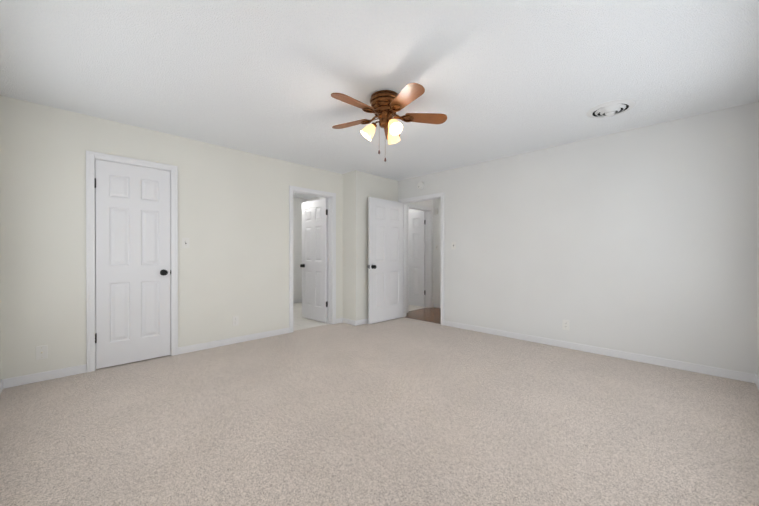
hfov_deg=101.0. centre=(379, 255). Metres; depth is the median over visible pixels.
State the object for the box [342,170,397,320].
wall
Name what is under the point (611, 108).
ceiling vent
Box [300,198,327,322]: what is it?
bathroom door
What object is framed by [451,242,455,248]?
light switch
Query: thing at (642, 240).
wall
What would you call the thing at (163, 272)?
hardware piece
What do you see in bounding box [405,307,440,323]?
floor
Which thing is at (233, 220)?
wall
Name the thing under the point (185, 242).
light switch
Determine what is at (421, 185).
smoke detector
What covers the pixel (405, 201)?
door frame
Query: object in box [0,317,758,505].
floor carpet
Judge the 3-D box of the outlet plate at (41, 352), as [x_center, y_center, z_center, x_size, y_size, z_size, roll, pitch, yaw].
[-2.978,0.853,2.761,0.016,0.117,0.072,0,0,45]
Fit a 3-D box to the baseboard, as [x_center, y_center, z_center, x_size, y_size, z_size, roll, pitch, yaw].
[-0.120,1.062,4.176,6.874,0.078,6.500,0,0,45]
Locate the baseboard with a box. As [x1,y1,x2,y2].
[0,299,758,393]
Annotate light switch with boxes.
[182,238,188,247]
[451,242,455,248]
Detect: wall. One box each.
[0,95,342,379]
[0,295,0,380]
[293,197,323,299]
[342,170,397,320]
[398,102,757,373]
[408,199,440,303]
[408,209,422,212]
[757,101,758,376]
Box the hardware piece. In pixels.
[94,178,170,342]
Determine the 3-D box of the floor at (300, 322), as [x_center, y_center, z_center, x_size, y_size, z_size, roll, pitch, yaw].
[-0.957,1.142,6.419,2.525,0.100,4.700,0,0,45]
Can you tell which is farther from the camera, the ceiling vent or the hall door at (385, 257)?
the hall door at (385, 257)
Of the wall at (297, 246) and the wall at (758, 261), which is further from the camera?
the wall at (297, 246)
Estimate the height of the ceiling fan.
0.558 m
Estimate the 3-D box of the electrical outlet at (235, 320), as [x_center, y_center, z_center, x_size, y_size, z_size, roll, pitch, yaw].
[-1.811,0.819,3.940,0.008,0.117,0.072,0,0,45]
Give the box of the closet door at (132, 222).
[95,159,169,368]
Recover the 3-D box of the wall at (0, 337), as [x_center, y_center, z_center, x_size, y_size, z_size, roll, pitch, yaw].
[-1.603,-0.107,0.978,4.474,2.440,0.120,0,0,45]
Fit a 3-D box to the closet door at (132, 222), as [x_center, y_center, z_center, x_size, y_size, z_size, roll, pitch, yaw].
[-2.530,0.082,3.244,0.035,2.020,0.608,0,0,45]
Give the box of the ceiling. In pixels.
[0,0,758,198]
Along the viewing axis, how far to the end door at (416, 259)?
6.77 m
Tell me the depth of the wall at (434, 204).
6.58 m
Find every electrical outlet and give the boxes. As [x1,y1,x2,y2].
[233,316,238,325]
[562,320,568,329]
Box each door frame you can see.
[86,150,177,372]
[289,186,335,332]
[398,192,443,324]
[407,203,432,312]
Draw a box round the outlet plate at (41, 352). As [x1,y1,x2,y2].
[36,345,47,359]
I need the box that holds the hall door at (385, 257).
[368,197,402,323]
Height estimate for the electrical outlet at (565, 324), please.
0.117 m
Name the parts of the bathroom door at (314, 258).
bathroom door hardware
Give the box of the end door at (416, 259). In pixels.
[408,211,424,306]
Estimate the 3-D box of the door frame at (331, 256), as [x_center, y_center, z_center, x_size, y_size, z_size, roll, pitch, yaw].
[-1.044,0.048,4.799,0.160,2.100,0.818,0,0,45]
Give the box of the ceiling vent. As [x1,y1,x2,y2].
[586,99,635,117]
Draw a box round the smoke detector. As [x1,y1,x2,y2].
[417,181,424,189]
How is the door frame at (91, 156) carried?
attached to the wall at (233, 220)
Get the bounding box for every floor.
[293,302,426,330]
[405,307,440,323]
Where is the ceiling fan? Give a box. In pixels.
[331,83,446,161]
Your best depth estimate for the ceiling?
2.23 m

